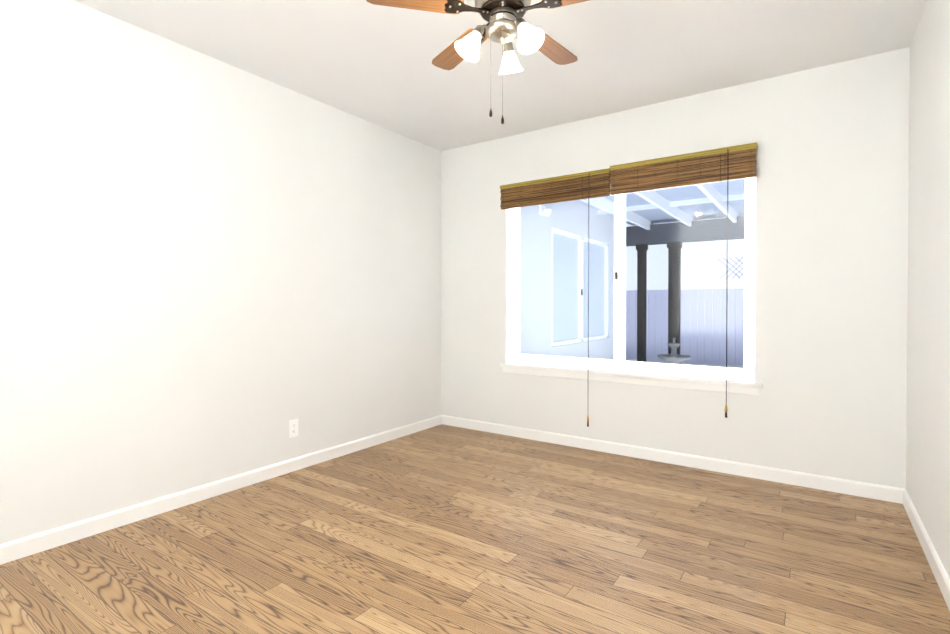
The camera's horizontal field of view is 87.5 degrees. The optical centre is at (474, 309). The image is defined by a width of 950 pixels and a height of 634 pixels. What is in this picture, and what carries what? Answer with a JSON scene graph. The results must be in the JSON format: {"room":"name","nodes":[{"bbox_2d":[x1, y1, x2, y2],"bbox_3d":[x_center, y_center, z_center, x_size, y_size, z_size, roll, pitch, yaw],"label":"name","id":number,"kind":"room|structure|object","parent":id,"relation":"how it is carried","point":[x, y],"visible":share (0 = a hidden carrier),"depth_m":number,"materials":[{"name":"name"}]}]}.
{"room":"empty bedroom","nodes":[
{"label":"empty bedroom","id":0,"kind":"room"},
{"bbox_2d":[0,0,440,543],"bbox_3d":[-1.570,-0.185,2.864,0.160,2.500,4.540,0,1,35],"label":"wall","id":1,"kind":"structure","parent":0,"point":[212,269],"depth_m":2.69,"materials":[{"name":"white paint"}]},
{"bbox_2d":[0,415,441,564],"bbox_3d":[-1.502,1.024,2.821,0.014,0.082,4.206,0,1,35],"label":"baseboard","id":2,"kind":"structure","parent":1,"relation":"attached to","point":[13,550],"depth_m":2.68,"materials":[{"name":"white wood"}]},
{"bbox_2d":[289,419,297,437],"bbox_3d":[-1.195,0.781,3.271,0.007,0.115,0.070,0,1,35],"label":"electrical outlet","id":3,"kind":"object","parent":1,"relation":"attached to","point":[293,428],"visible":1,"depth_m":3.27,"materials":[{"name":"white plastic"}]},
{"bbox_2d":[0,424,949,633],"bbox_3d":[-0.165,1.125,1.911,3.570,0.100,4.540,0,1,35],"label":"floor","id":4,"kind":"structure","parent":0,"point":[443,529],"depth_m":2.15,"materials":[{"name":"brown wood"}]},
{"bbox_2d":[73,0,926,150],"bbox_3d":[-0.165,-1.485,1.885,3.570,0.120,4.540,0,1,35],"label":"ceiling","id":5,"kind":"structure","parent":0,"point":[367,61],"depth_m":2.73,"materials":[{"name":"white paint"}]},
{"bbox_2d":[366,0,589,123],"bbox_3d":[0.132,-1.056,1.901,0.984,0.739,0.968,0,1,35],"label":"fan","id":6,"kind":"object","parent":5,"relation":"hanging from","point":[507,24],"visible":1,"depth_m":1.85,"materials":[{"name":"brown wood"}]},
{"bbox_2d":[441,47,909,488],"bbox_3d":[1.076,-0.194,3.703,3.250,2.500,0.160,0,1,35],"label":"wall","id":7,"kind":"structure","parent":0,"point":[831,244],"depth_m":3.07,"materials":[{"name":"white paint"}]},
{"bbox_2d":[500,363,762,394],"bbox_3d":[1.024,0.492,3.669,1.920,0.079,0.091,0,1,35],"label":"window sill","id":8,"kind":"structure","parent":7,"relation":"attached to","point":[702,383],"depth_m":3.53,"materials":[{"name":"white wood"}]},
{"bbox_2d":[510,177,755,380],"bbox_3d":[1.073,-0.244,3.733,1.830,1.400,0.082,0,1,35],"label":"window unit","id":9,"kind":"structure","parent":7,"relation":"in","point":[619,362],"depth_m":3.71,"materials":[{"name":"white plastic"}]},
{"bbox_2d":[500,168,610,426],"bbox_3d":[0.603,-0.083,3.871,0.926,1.892,0.098,0,1,35],"label":"window blind","id":10,"kind":"object","parent":9,"relation":"attached to","point":[584,185],"visible":0.98,"depth_m":3.80,"materials":[{"name":"brown wood"}]},
{"bbox_2d":[610,142,757,417],"bbox_3d":[1.368,-0.178,3.344,0.926,1.722,0.098,0,1,35],"label":"window blind","id":11,"kind":"object","parent":9,"relation":"attached to","point":[723,164],"visible":0.94,"depth_m":3.27,"materials":[{"name":"brown wood"}]},
{"bbox_2d":[441,415,905,503],"bbox_3d":[1.026,1.016,3.643,3.250,0.082,0.014,0,1,35],"label":"baseboard","id":12,"kind":"structure","parent":7,"relation":"attached to","point":[858,488],"depth_m":3.31,"materials":[{"name":"white wood"}]},
{"bbox_2d":[906,0,949,577],"bbox_3d":[1.240,-0.166,0.932,0.160,2.500,4.540,0,1,35],"label":"wall","id":13,"kind":"structure","parent":0,"point":[928,415],"depth_m":2.18,"materials":[{"name":"white paint"}]},
{"bbox_2d":[903,490,949,610],"bbox_3d":[1.165,1.043,0.988,0.014,0.082,4.206,0,1,35],"label":"baseboard","id":14,"kind":"structure","parent":13,"relation":"attached to","point":[941,576],"depth_m":2.10,"materials":[{"name":"white wood"}]},
{"label":"outside","id":15,"kind":"structure","parent":0,"visible":0},
{"bbox_2d":[626,333,743,367],"bbox_3d":[7.401,1.208,10.491,22.000,0.200,18.170,0,1,35],"label":"ground","id":16,"kind":"structure","parent":15,"point":[701,364],"depth_m":10.27,"materials":[{"name":"concrete"}]},
{"bbox_2d":[520,200,613,359],"bbox_3d":[1.178,-0.359,6.258,0.321,3.020,4.170,0,1,35],"label":"wall","id":17,"kind":"structure","parent":16,"relation":"on","point":[525,296],"depth_m":6.21,"materials":[{"name":"white paint"}]},
{"bbox_2d":[636,244,647,361],"bbox_3d":[2.692,0.043,8.007,0.155,2.180,0.155,0,1,35],"label":"patio column","id":18,"kind":"structure","parent":16,"relation":"on","point":[642,286],"depth_m":7.96,"materials":[{"name":"black"}]},
{"bbox_2d":[657,338,690,363],"bbox_3d":[2.753,0.762,6.867,0.442,0.765,0.442,0,1,35],"label":"fountain","id":19,"kind":"object","parent":16,"relation":"on","point":[676,357],"depth_m":6.82,"materials":[{"name":"grey stone"}]},
{"bbox_2d":[667,242,681,363],"bbox_3d":[3.104,0.046,7.723,0.190,2.180,0.190,0,1,35],"label":"patio column","id":20,"kind":"structure","parent":16,"relation":"on","point":[674,261],"depth_m":7.66,"materials":[{"name":"black"}]},
{"bbox_2d":[626,256,743,365],"bbox_3d":[6.229,0.020,9.270,19.438,2.200,0.110,0,1,35],"label":"fence","id":21,"kind":"object","parent":16,"relation":"on","point":[659,323],"depth_m":10.30,"materials":[{"name":"blue"}]},
{"bbox_3d":[5.477,0.062,6.092,0.190,2.180,0.190,0,1,35],"label":"patio column","id":22,"kind":"structure","parent":0,"visible":0},
{"bbox_2d":[626,216,744,246],"bbox_3d":[5.147,-1.180,6.306,7.000,0.300,0.180,0,1,35],"label":"beam","id":23,"kind":"structure","parent":22,"relation":"on","point":[711,225],"depth_m":7.53,"materials":[{"name":"grey wood"}]},
{"bbox_2d":[574,179,744,229],"bbox_3d":[4.098,-1.342,4.514,6.700,0.260,4.620,0,1,35],"label":"roof","id":24,"kind":"structure","parent":23,"relation":"on","point":[696,211],"depth_m":6.30,"materials":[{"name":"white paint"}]}
]}

